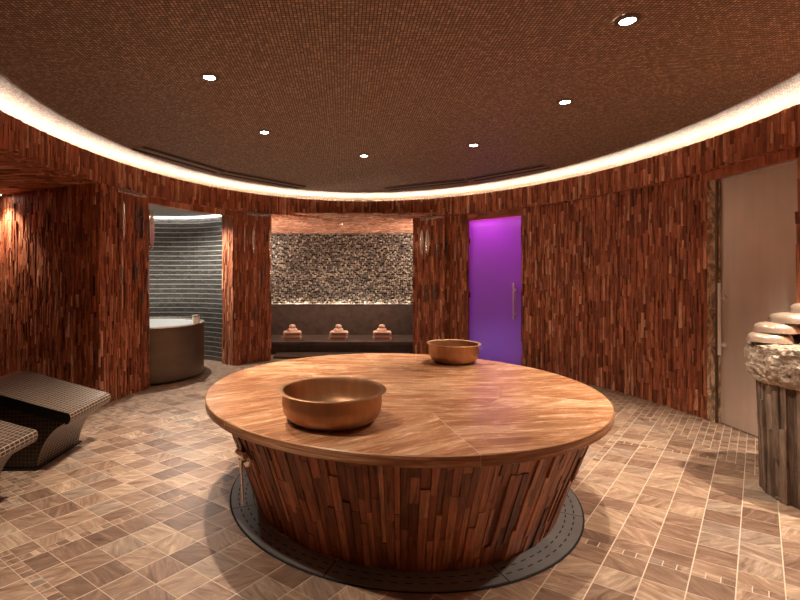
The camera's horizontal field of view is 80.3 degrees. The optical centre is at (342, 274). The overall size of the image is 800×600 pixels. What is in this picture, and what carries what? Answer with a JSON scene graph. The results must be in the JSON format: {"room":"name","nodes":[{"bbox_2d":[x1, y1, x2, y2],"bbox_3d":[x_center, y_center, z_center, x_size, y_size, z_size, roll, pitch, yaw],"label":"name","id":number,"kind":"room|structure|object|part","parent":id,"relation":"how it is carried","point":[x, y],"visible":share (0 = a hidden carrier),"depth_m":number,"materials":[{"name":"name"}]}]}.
{"room":"spa","nodes":[
{"label":"spa","id":0,"kind":"room"},
{"bbox_2d":[0,185,76,383],"bbox_3d":[-3.931,0.220,5.935,1.904,2.560,0.040,0,0,30],"label":"wall","id":1,"kind":"structure","parent":0,"point":[38,246],"depth_m":5.85,"materials":[{"name":"red wood"}]},
{"bbox_2d":[75,183,100,390],"bbox_3d":[-2.944,0.220,5.421,0.326,2.560,0.040,0,0,13],"label":"wall","id":2,"kind":"structure","parent":0,"point":[88,214],"depth_m":5.42,"materials":[{"name":"red wood"}]},
{"bbox_2d":[0,196,221,217],"bbox_3d":[-3.237,-1.040,7.543,2.727,0.001,2.715,0,0,0],"label":"ceiling","id":3,"kind":"structure","parent":0,"point":[158,211],"depth_m":7.95,"materials":[{"name":"grey paint"}]},
{"bbox_2d":[92,183,148,402],"bbox_3d":[-2.730,0.220,5.818,0.140,2.560,0.860,0,0,15],"label":"wall","id":4,"kind":"structure","parent":0,"point":[124,319],"depth_m":5.77,"materials":[{"name":"red wood"}]},
{"bbox_2d":[0,151,106,195],"bbox_3d":[-3.704,-1.059,3.908,2.991,0.034,5.182,0,0,0],"label":"trim","id":5,"kind":"structure","parent":4,"relation":"attached to","point":[14,178],"depth_m":5.19,"materials":[{"name":"red wood"}]},
{"bbox_2d":[120,263,122,286],"bbox_3d":[-2.691,0.000,5.719,0.018,0.288,0.032,0,0,14],"label":"oval","id":6,"kind":"object","parent":4,"relation":"attached to","point":[121,272],"visible":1,"depth_m":5.71,"materials":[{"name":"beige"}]},
{"bbox_2d":[122,201,125,239],"bbox_3d":[-2.682,-0.670,5.754,0.018,0.480,0.056,0,0,14],"label":"oval","id":7,"kind":"object","parent":4,"relation":"attached to","point":[123,206],"visible":1,"depth_m":5.74,"materials":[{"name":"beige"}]},
{"bbox_2d":[117,188,146,198],"bbox_3d":[-2.662,-1.022,5.898,0.101,0.055,0.530,0,0,16],"label":"plate","id":8,"kind":"object","parent":4,"relation":"attached to","point":[118,189],"visible":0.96,"depth_m":5.87,"materials":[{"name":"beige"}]},
{"bbox_2d":[134,261,137,282],"bbox_3d":[-2.623,-0.040,5.967,0.018,0.298,0.070,0,0,16],"label":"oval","id":9,"kind":"object","parent":4,"relation":"attached to","point":[136,263],"visible":1,"depth_m":5.96,"materials":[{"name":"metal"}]},
{"bbox_2d":[135,204,138,240],"bbox_3d":[-2.617,-0.670,5.988,0.018,0.480,0.063,0,0,17],"label":"oval","id":10,"kind":"object","parent":4,"relation":"attached to","point":[137,208],"visible":1,"depth_m":5.97,"materials":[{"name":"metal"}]},
{"bbox_2d":[141,290,143,305],"bbox_3d":[-2.589,0.300,6.079,0.018,0.216,0.042,0,0,18],"label":"oval","id":11,"kind":"object","parent":4,"relation":"attached to","point":[142,293],"visible":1,"depth_m":6.07,"materials":[{"name":"wood"}]},
{"bbox_2d":[142,207,144,239],"bbox_3d":[-2.587,-0.670,6.086,0.018,0.456,0.042,0,0,18],"label":"oval","id":12,"kind":"object","parent":4,"relation":"attached to","point":[143,219],"visible":1,"depth_m":6.08,"materials":[{"name":"wood"}]},
{"bbox_2d":[147,268,149,293],"bbox_3d":[-2.557,0.080,6.176,0.018,0.360,0.042,0,0,19],"label":"oval","id":13,"kind":"object","parent":4,"relation":"attached to","point":[148,274],"visible":1,"depth_m":6.17,"materials":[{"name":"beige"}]},
{"bbox_2d":[147,325,149,342],"bbox_3d":[-2.554,0.780,6.182,0.018,0.240,0.035,0,0,19],"label":"oval","id":14,"kind":"object","parent":4,"relation":"attached to","point":[148,331],"visible":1,"depth_m":6.17,"materials":[{"name":"wood"}]},
{"bbox_2d":[149,210,154,248],"bbox_3d":[-2.527,-0.600,6.228,0.018,0.528,0.091,0,0,20],"label":"oval","id":15,"kind":"object","parent":4,"relation":"attached to","point":[151,225],"visible":1,"depth_m":6.22,"materials":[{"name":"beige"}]},
{"bbox_2d":[149,196,234,215],"bbox_3d":[-2.279,-1.015,7.051,0.181,0.090,1.741,0,0,30],"label":"trim","id":16,"kind":"structure","parent":4,"relation":"attached to","point":[152,201],"depth_m":7.01,"materials":[{"name":"red wood"}]},
{"bbox_2d":[148,195,149,388],"bbox_3d":[-2.624,0.220,6.247,0.130,2.560,0.043,0,0,22],"label":"wall","id":17,"kind":"structure","parent":0,"point":[148,195],"depth_m":6.21,"materials":[{"name":"red wood"}]},
{"bbox_2d":[149,216,222,361],"bbox_3d":[-3.446,0.240,7.538,1.458,2.520,2.640,0,0,41],"label":"wall","id":18,"kind":"structure","parent":0,"point":[185,258],"depth_m":8.42,"materials":[{"name":"grey tile"}]},
{"bbox_2d":[222,216,233,365],"bbox_3d":[-1.928,0.220,7.851,0.300,2.560,0.038,0,0,41],"label":"wall","id":19,"kind":"structure","parent":0,"point":[227,221],"depth_m":7.84,"materials":[{"name":"red wood"}]},
{"bbox_2d":[234,211,271,365],"bbox_3d":[-1.563,0.220,8.053,0.751,2.560,0.145,0,0,-43],"label":"wall","id":20,"kind":"structure","parent":0,"point":[252,338],"depth_m":8.01,"materials":[{"name":"red wood"}]},
{"bbox_2d":[244,226,245,252],"bbox_3d":[-1.648,-0.600,7.886,0.018,0.456,0.035,0,0,44],"label":"oval","id":21,"kind":"object","parent":20,"relation":"attached to","point":[244,226],"visible":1,"depth_m":7.88,"materials":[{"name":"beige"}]},
{"bbox_2d":[252,226,254,252],"bbox_3d":[-1.522,-0.600,8.010,0.056,0.456,0.018,0,0,-43],"label":"oval","id":22,"kind":"object","parent":20,"relation":"attached to","point":[253,231],"visible":1,"depth_m":8.00,"materials":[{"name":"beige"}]},
{"bbox_2d":[254,305,256,320],"bbox_3d":[-1.488,0.650,8.041,0.056,0.288,0.018,0,0,-42],"label":"oval","id":23,"kind":"object","parent":20,"relation":"attached to","point":[255,310],"visible":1,"depth_m":8.03,"materials":[{"name":"wood"}]},
{"bbox_2d":[246,212,270,216],"bbox_3d":[-1.439,-1.022,7.965,0.470,0.055,0.101,0,0,-42],"label":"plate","id":24,"kind":"object","parent":20,"relation":"attached to","point":[252,213],"visible":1,"depth_m":7.95,"materials":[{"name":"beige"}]},
{"bbox_2d":[261,268,263,286],"bbox_3d":[-1.391,0.050,8.126,0.042,0.336,0.018,0,0,-40],"label":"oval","id":25,"kind":"object","parent":20,"relation":"attached to","point":[262,274],"visible":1,"depth_m":8.12,"materials":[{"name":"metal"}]},
{"bbox_2d":[269,228,270,258],"bbox_3d":[-1.281,-0.550,8.215,0.038,0.528,0.018,0,0,-38],"label":"oval","id":26,"kind":"object","parent":20,"relation":"attached to","point":[269,228],"visible":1,"depth_m":8.21,"materials":[{"name":"beige"}]},
{"bbox_2d":[269,269,270,289],"bbox_3d":[-1.276,0.080,8.219,0.032,0.432,0.018,0,0,-38],"label":"oval","id":27,"kind":"object","parent":20,"relation":"attached to","point":[269,269],"visible":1,"depth_m":8.21,"materials":[{"name":"beige"}]},
{"bbox_2d":[271,233,412,303],"bbox_3d":[0.049,0.100,9.992,3.610,2.400,0.055,0,0,0],"label":"wall","id":28,"kind":"structure","parent":0,"point":[309,268],"depth_m":9.99,"materials":[{"name":"brown"}]},
{"bbox_2d":[271,213,439,233],"bbox_3d":[0.025,-0.990,9.190,3.550,0.236,1.682,0,0,0],"label":"ceiling","id":29,"kind":"structure","parent":0,"point":[361,223],"depth_m":9.11,"materials":[{"name":"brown wood"}]},
{"bbox_2d":[0,0,799,200],"bbox_3d":[0.408,-1.395,3.825,7.413,0.230,10.927,0,0,0],"label":"ceiling","id":30,"kind":"structure","parent":0,"point":[407,85],"depth_m":3.61,"materials":[{"name":"tile"}]},
{"bbox_2d":[131,146,226,172],"bbox_3d":[-2.015,-1.441,5.940,0.220,0.016,1.384,0,0,26],"label":"ceiling vent","id":31,"kind":"object","parent":30,"relation":"in","point":[144,149],"visible":1,"depth_m":5.83,"materials":[{"name":"brown metal"}]},
{"bbox_2d":[200,73,218,80],"bbox_3d":[-1.000,-1.483,3.520,0.140,0.014,0.140,0,0,0],"label":"recessed light","id":32,"kind":"object","parent":30,"relation":"in","point":[207,76],"visible":1,"depth_m":3.50,"materials":[{"name":"metal"}]},
{"bbox_2d":[220,171,305,187],"bbox_3d":[-1.175,-1.441,7.160,0.220,0.016,1.476,0,0,43],"label":"ceiling vent","id":33,"kind":"object","parent":30,"relation":"in","point":[227,173],"visible":1,"depth_m":7.07,"materials":[{"name":"brown metal"}]},
{"bbox_2d":[258,129,270,133],"bbox_3d":[-0.820,-1.491,4.900,0.140,0.014,0.140,0,0,0],"label":"recessed light","id":34,"kind":"object","parent":30,"relation":"in","point":[263,131],"visible":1,"depth_m":4.88,"materials":[{"name":"metal"}]},
{"bbox_2d":[384,179,467,189],"bbox_3d":[1.310,-1.441,7.520,1.341,0.016,0.220,0,0,31],"label":"ceiling vent","id":35,"kind":"object","parent":30,"relation":"in","point":[457,180],"visible":1,"depth_m":7.46,"materials":[{"name":"brown metal"}]},
{"bbox_2d":[468,143,479,146],"bbox_3d":[1.500,-1.490,5.387,0.140,0.014,0.140,0,0,0],"label":"recessed light","id":36,"kind":"object","parent":30,"relation":"in","point":[470,144],"visible":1,"depth_m":5.36,"materials":[{"name":"metal"}]},
{"bbox_2d":[466,165,550,180],"bbox_3d":[2.320,-1.441,6.680,0.220,0.016,1.183,0,0,-41],"label":"ceiling vent","id":37,"kind":"object","parent":30,"relation":"in","point":[539,167],"visible":1,"depth_m":6.63,"materials":[{"name":"brown metal"}]},
{"bbox_2d":[556,98,572,103],"bbox_3d":[1.900,-1.484,4.025,0.140,0.014,0.140,0,0,0],"label":"recessed light","id":38,"kind":"object","parent":30,"relation":"in","point":[565,100],"visible":1,"depth_m":4.01,"materials":[{"name":"metal"}]},
{"bbox_2d":[614,13,640,25],"bbox_3d":[1.650,-1.476,2.725,0.140,0.014,0.140,0,0,0],"label":"recessed light","id":39,"kind":"object","parent":30,"relation":"in","point":[630,18],"visible":1,"depth_m":2.71,"materials":[{"name":"metal"}]},
{"bbox_2d":[0,354,799,599],"bbox_3d":[0.000,1.500,5.250,12.000,0.001,13.500,0,0,0],"label":"floor","id":40,"kind":"structure","parent":0,"point":[674,505],"depth_m":2.83,"materials":[{"name":"tile"}]},
{"bbox_2d":[0,420,37,493],"bbox_3d":[-3.165,0.985,2.910,2.150,1.030,0.630,0,0,0],"label":"lounger","id":41,"kind":"object","parent":40,"relation":"on","point":[13,437],"visible":1,"depth_m":3.09,"materials":[{"name":"grey tile"}]},
{"bbox_2d":[0,371,110,470],"bbox_3d":[-3.160,0.985,3.910,2.150,1.030,0.630,0,0,0],"label":"lounger","id":42,"kind":"object","parent":40,"relation":"on","point":[58,410],"visible":0.99,"depth_m":3.72,"materials":[{"name":"grey tile"}]},
{"bbox_2d":[149,317,203,384],"bbox_3d":[-2.980,1.095,7.080,1.708,0.770,1.708,0,0,0],"label":"tub","id":43,"kind":"object","parent":40,"relation":"on","point":[176,348],"visible":0.36,"depth_m":6.58,"materials":[{"name":"metal"}]},
{"bbox_2d":[192,315,199,322],"bbox_3d":[-2.172,0.648,6.940,0.108,0.124,0.108,0,0,0],"label":"metal canister","id":44,"kind":"object","parent":43,"relation":"on","point":[195,318],"visible":1,"depth_m":6.90,"materials":[{"name":"white"}]},
{"bbox_2d":[271,304,412,358],"bbox_3d":[0.025,1.056,9.169,3.450,0.887,1.518,0,0,0],"label":"stone bench","id":45,"kind":"object","parent":40,"relation":"on","point":[315,322],"visible":0.61,"depth_m":9.86,"materials":[{"name":"stone"}]},
{"bbox_2d":[283,336,301,340],"bbox_3d":[-0.985,1.214,9.118,0.360,0.084,0.303,0,0,-6],"label":"folded towel","id":46,"kind":"object","parent":45,"relation":"on","point":[285,338],"visible":0.8,"depth_m":8.97,"materials":[{"name":"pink fabric"}]},
{"bbox_2d":[283,330,301,335],"bbox_3d":[-0.982,1.131,9.118,0.360,0.084,0.303,0,0,-6],"label":"folded towel","id":47,"kind":"object","parent":46,"relation":"on","point":[298,332],"visible":0.99,"depth_m":8.97,"materials":[{"name":"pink fabric"}]},
{"bbox_2d":[287,324,296,331],"bbox_3d":[-0.980,1.022,9.125,0.202,0.133,0.200,0,0,-18],"label":"bundle","id":48,"kind":"object","parent":47,"relation":"on","point":[292,327],"visible":1,"depth_m":9.06,"materials":[{"name":"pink fabric"}]},
{"bbox_2d":[328,336,347,340],"bbox_3d":[-0.094,1.214,9.118,0.360,0.084,0.303,0,0,3],"label":"folded towel","id":49,"kind":"object","parent":45,"relation":"on","point":[331,338],"visible":0.84,"depth_m":8.97,"materials":[{"name":"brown fabric"}]},
{"bbox_2d":[329,330,347,335],"bbox_3d":[-0.078,1.131,9.118,0.360,0.084,0.303,0,0,1],"label":"folded towel","id":50,"kind":"object","parent":49,"relation":"on","point":[344,332],"visible":0.98,"depth_m":8.97,"materials":[{"name":"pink fabric"}]},
{"bbox_2d":[334,324,342,331],"bbox_3d":[-0.081,1.022,9.122,0.200,0.133,0.202,0,0,-40],"label":"bundle","id":51,"kind":"object","parent":50,"relation":"on","point":[338,328],"visible":1,"depth_m":9.06,"materials":[{"name":"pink fabric"}]},
{"bbox_3d":[0.025,1.377,9.328,3.450,0.245,1.064,0,0,0],"label":"seat","id":52,"kind":"part","parent":45,"relation":"part of","materials":[{"name":"stone"}]},
{"bbox_3d":[0.025,0.945,9.890,3.450,0.630,0.060,0,0,0],"label":"backrest","id":53,"kind":"part","parent":45,"relation":"part of","materials":[{"name":"stone"}]},
{"bbox_2d":[373,336,391,340],"bbox_3d":[0.765,1.214,9.118,0.360,0.084,0.303,0,0,5],"label":"folded towel","id":54,"kind":"object","parent":45,"relation":"on","point":[376,338],"visible":0.8,"depth_m":8.97,"materials":[{"name":"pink fabric"}]},
{"bbox_2d":[373,330,391,335],"bbox_3d":[0.762,1.131,9.118,0.360,0.084,0.303,0,0,5],"label":"folded towel","id":55,"kind":"object","parent":54,"relation":"on","point":[375,332],"visible":1,"depth_m":8.97,"materials":[{"name":"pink fabric"}]},
{"bbox_2d":[377,324,386,331],"bbox_3d":[0.755,1.022,9.125,0.202,0.133,0.200,0,0,-20],"label":"bundle","id":56,"kind":"object","parent":55,"relation":"on","point":[381,328],"visible":1,"depth_m":9.06,"materials":[{"name":"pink fabric"}]},
{"bbox_2d":[230,469,584,593],"bbox_3d":[0.407,1.494,3.400,2.386,0.008,2.386,0,0,0],"label":"drain grate","id":57,"kind":"object","parent":40,"relation":"on","point":[565,535],"visible":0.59,"depth_m":2.43,"materials":[{"name":"black metal"}]},
{"bbox_3d":[-0.655,1.494,3.450,0.239,0.008,0.897,0,0,0],"label":"grate plate","id":58,"kind":"part","parent":57,"relation":"part of","materials":[{"name":"grey metal"}]},
{"bbox_3d":[-0.385,1.494,2.677,0.220,0.008,0.898,0,0,-42],"label":"grate plate","id":59,"kind":"part","parent":57,"relation":"part of","materials":[{"name":"grey metal"}]},
{"bbox_3d":[0.357,1.494,2.337,0.897,0.008,0.239,0,0,0],"label":"grate plate","id":60,"kind":"part","parent":57,"relation":"part of","materials":[{"name":"grey metal"}]},
{"bbox_3d":[1.130,1.494,2.608,0.898,0.008,0.220,0,0,-42],"label":"grate plate","id":61,"kind":"part","parent":57,"relation":"part of","materials":[{"name":"grey metal"}]},
{"bbox_3d":[1.470,1.494,3.350,0.239,0.008,0.897,0,0,0],"label":"grate plate","id":62,"kind":"part","parent":57,"relation":"part of","materials":[{"name":"grey metal"}]},
{"bbox_2d":[205,353,613,571],"bbox_3d":[0.407,1.145,3.400,2.694,0.710,2.694,0,0,15],"label":"wooden table","id":63,"kind":"object","parent":40,"relation":"on","point":[475,464],"visible":0.91,"depth_m":2.40,"materials":[{"name":"wood"}]},
{"bbox_2d":[235,449,251,504],"bbox_3d":[-0.575,1.168,2.725,0.118,0.325,0.128,0,0,0],"label":"tap","id":64,"kind":"object","parent":63,"relation":"on","point":[244,455],"depth_m":2.70,"materials":[{"name":"brown metal"}]},
{"bbox_2d":[277,376,385,430],"bbox_3d":[-0.060,0.703,2.565,0.591,0.172,0.591,0,0,0],"label":"basin","id":65,"kind":"object","parent":63,"relation":"on","point":[332,403],"visible":1,"depth_m":2.40,"materials":[{"name":"brown metal"}]},
{"bbox_2d":[427,339,480,364],"bbox_3d":[1.005,0.703,4.270,0.483,0.172,0.483,0,0,0],"label":"basin","id":66,"kind":"object","parent":63,"relation":"on","point":[444,351],"visible":1,"depth_m":4.11,"materials":[{"name":"brown metal"}]},
{"bbox_2d":[743,340,799,508],"bbox_3d":[3.214,0.981,3.135,0.840,1.038,0.827,0,0,0],"label":"stone pedestal","id":67,"kind":"object","parent":40,"relation":"on","point":[775,368],"visible":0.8,"depth_m":3.09,"materials":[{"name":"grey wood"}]},
{"bbox_2d":[746,331,794,343],"bbox_3d":[2.952,0.426,3.250,0.252,0.066,0.252,0,0,0],"label":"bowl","id":68,"kind":"object","parent":67,"relation":"on","point":[774,338],"visible":0.84,"depth_m":3.17,"materials":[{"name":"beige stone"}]},
{"bbox_2d":[752,321,799,333],"bbox_3d":[2.992,0.359,3.245,0.252,0.066,0.252,0,0,0],"label":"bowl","id":69,"kind":"object","parent":68,"relation":"on","point":[766,327],"visible":0.91,"depth_m":3.17,"materials":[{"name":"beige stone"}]},
{"bbox_2d":[768,312,799,323],"bbox_3d":[3.077,0.292,3.220,0.252,0.066,0.252,0,0,0],"label":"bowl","id":70,"kind":"object","parent":69,"relation":"on","point":[780,317],"visible":0.97,"depth_m":3.17,"materials":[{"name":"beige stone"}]},
{"bbox_2d":[788,303,799,312],"bbox_3d":[3.202,0.225,3.200,0.252,0.066,0.252,0,0,0],"label":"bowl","id":71,"kind":"object","parent":70,"relation":"on","point":[795,308],"visible":1,"depth_m":3.21,"materials":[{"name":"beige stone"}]},
{"bbox_2d":[789,334,799,340],"bbox_3d":[3.207,0.426,3.210,0.252,0.066,0.252,0,0,0],"label":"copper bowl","id":72,"kind":"object","parent":67,"relation":"on","point":[796,337],"visible":0.41,"depth_m":3.20,"materials":[{"name":"brown metal"}]},
{"bbox_2d":[413,215,465,354],"bbox_3d":[1.752,0.220,8.508,1.020,2.560,0.162,0,0,29],"label":"wall","id":73,"kind":"structure","parent":0,"point":[427,269],"depth_m":8.49,"materials":[{"name":"red wood"}]},
{"bbox_2d":[420,230,423,254],"bbox_3d":[1.444,-0.600,8.604,0.077,0.480,0.018,0,0,23],"label":"oval","id":74,"kind":"object","parent":73,"relation":"attached to","point":[421,234],"visible":1,"depth_m":8.60,"materials":[{"name":"beige"}]},
{"bbox_2d":[425,284,427,302],"bbox_3d":[1.527,0.340,8.566,0.056,0.384,0.018,0,0,25],"label":"oval","id":75,"kind":"object","parent":73,"relation":"attached to","point":[426,289],"visible":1,"depth_m":8.56,"materials":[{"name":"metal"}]},
{"bbox_2d":[425,229,429,254],"bbox_3d":[1.538,-0.600,8.561,0.084,0.480,0.018,0,0,26],"label":"oval","id":76,"kind":"object","parent":73,"relation":"attached to","point":[427,238],"visible":1,"depth_m":8.55,"materials":[{"name":"beige"}]},
{"bbox_2d":[420,216,443,219],"bbox_3d":[1.595,-1.022,8.425,0.449,0.055,0.101,0,0,27],"label":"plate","id":77,"kind":"object","parent":73,"relation":"attached to","point":[430,217],"visible":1,"depth_m":8.40,"materials":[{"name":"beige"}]},
{"bbox_2d":[434,284,436,303],"bbox_3d":[1.669,0.340,8.495,0.070,0.360,0.018,0,0,28],"label":"oval","id":78,"kind":"object","parent":73,"relation":"attached to","point":[435,286],"visible":1,"depth_m":8.49,"materials":[{"name":"wood"}]},
{"bbox_2d":[437,236,439,255],"bbox_3d":[1.712,-0.520,8.471,0.056,0.384,0.018,0,0,29],"label":"oval","id":79,"kind":"object","parent":73,"relation":"attached to","point":[438,243],"visible":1,"depth_m":8.46,"materials":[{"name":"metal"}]},
{"bbox_2d":[445,236,447,257],"bbox_3d":[1.845,-0.500,8.392,0.063,0.384,0.018,0,0,32],"label":"oval","id":80,"kind":"object","parent":73,"relation":"attached to","point":[446,239],"visible":1,"depth_m":8.38,"materials":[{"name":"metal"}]},
{"bbox_2d":[442,216,444,338],"bbox_3d":[1.788,0.220,9.185,0.040,2.560,1.670,0,0,0],"label":"wall","id":81,"kind":"structure","parent":0,"point":[443,219],"depth_m":8.35,"materials":[{"name":"red wood"}]},
{"bbox_2d":[466,214,468,339],"bbox_3d":[2.204,0.220,8.249,0.033,2.560,0.120,0,0,39],"label":"wall","id":82,"kind":"structure","parent":0,"point":[467,222],"depth_m":8.21,"materials":[{"name":"red wood"}]},
{"bbox_2d":[521,216,522,365],"bbox_3d":[2.892,0.220,7.520,0.120,2.560,0.033,0,0,-36],"label":"wall","id":83,"kind":"structure","parent":0,"point":[521,216],"depth_m":7.49,"materials":[{"name":"red wood"}]},
{"bbox_2d":[522,173,706,419],"bbox_3d":[3.437,0.220,6.204,0.310,2.560,2.829,0,0,-19],"label":"wall","id":84,"kind":"structure","parent":0,"point":[614,286],"depth_m":5.92,"materials":[{"name":"red wood"}]},
{"bbox_2d":[0,104,799,218],"bbox_3d":[0.399,-1.215,3.892,7.552,0.310,10.596,0,0,0],"label":"trim","id":85,"kind":"structure","parent":84,"relation":"attached to","point":[776,131],"depth_m":5.80,"materials":[{"name":"red wood"}]},
{"bbox_2d":[467,209,521,220],"bbox_3d":[2.536,-1.005,7.922,0.120,0.110,1.092,0,0,-43],"label":"trim","id":86,"kind":"structure","parent":84,"relation":"attached to","point":[518,212],"depth_m":7.84,"materials":[{"name":"red wood"}]},
{"bbox_2d":[468,217,521,364],"bbox_3d":[2.563,0.275,7.925,0.140,2.430,1.001,0,0,-40],"label":"door","id":87,"kind":"structure","parent":84,"relation":"in","point":[495,262],"depth_m":7.88,"materials":[{"name":"purple glass"}]},
{"bbox_3d":[2.800,0.420,7.641,0.140,0.600,0.050,0,0,-43],"label":"handle","id":88,"kind":"part","parent":87,"relation":"part of","materials":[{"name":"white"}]},
{"bbox_2d":[707,179,721,423],"bbox_3d":[3.796,0.250,4.801,0.050,2.500,0.111,0,0,-30],"label":"trim","id":89,"kind":"structure","parent":84,"relation":"attached to","point":[711,183],"depth_m":4.80,"materials":[{"name":"stone"}]},
{"bbox_2d":[704,147,798,180],"bbox_3d":[3.779,-1.015,4.374,0.093,0.090,0.991,0,0,0],"label":"trim","id":90,"kind":"structure","parent":84,"relation":"attached to","point":[788,155],"depth_m":4.28,"materials":[{"name":"red wood"}]},
{"bbox_2d":[795,147,799,302],"bbox_3d":[2.887,0.220,1.528,0.542,2.560,5.092,0,0,26],"label":"wall","id":91,"kind":"structure","parent":0,"point":[797,214],"depth_m":3.87,"materials":[{"name":"red wood"}]},
{"bbox_2d":[715,161,797,436],"bbox_3d":[3.824,0.270,4.337,0.150,2.460,0.873,0,0,0],"label":"door","id":92,"kind":"structure","parent":91,"relation":"in","point":[758,208],"depth_m":4.43,"materials":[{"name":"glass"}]},
{"bbox_3d":[3.824,0.440,4.698,0.150,0.720,0.051,0,0,0],"label":"handle","id":93,"kind":"part","parent":92,"relation":"part of","materials":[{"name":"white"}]}
]}

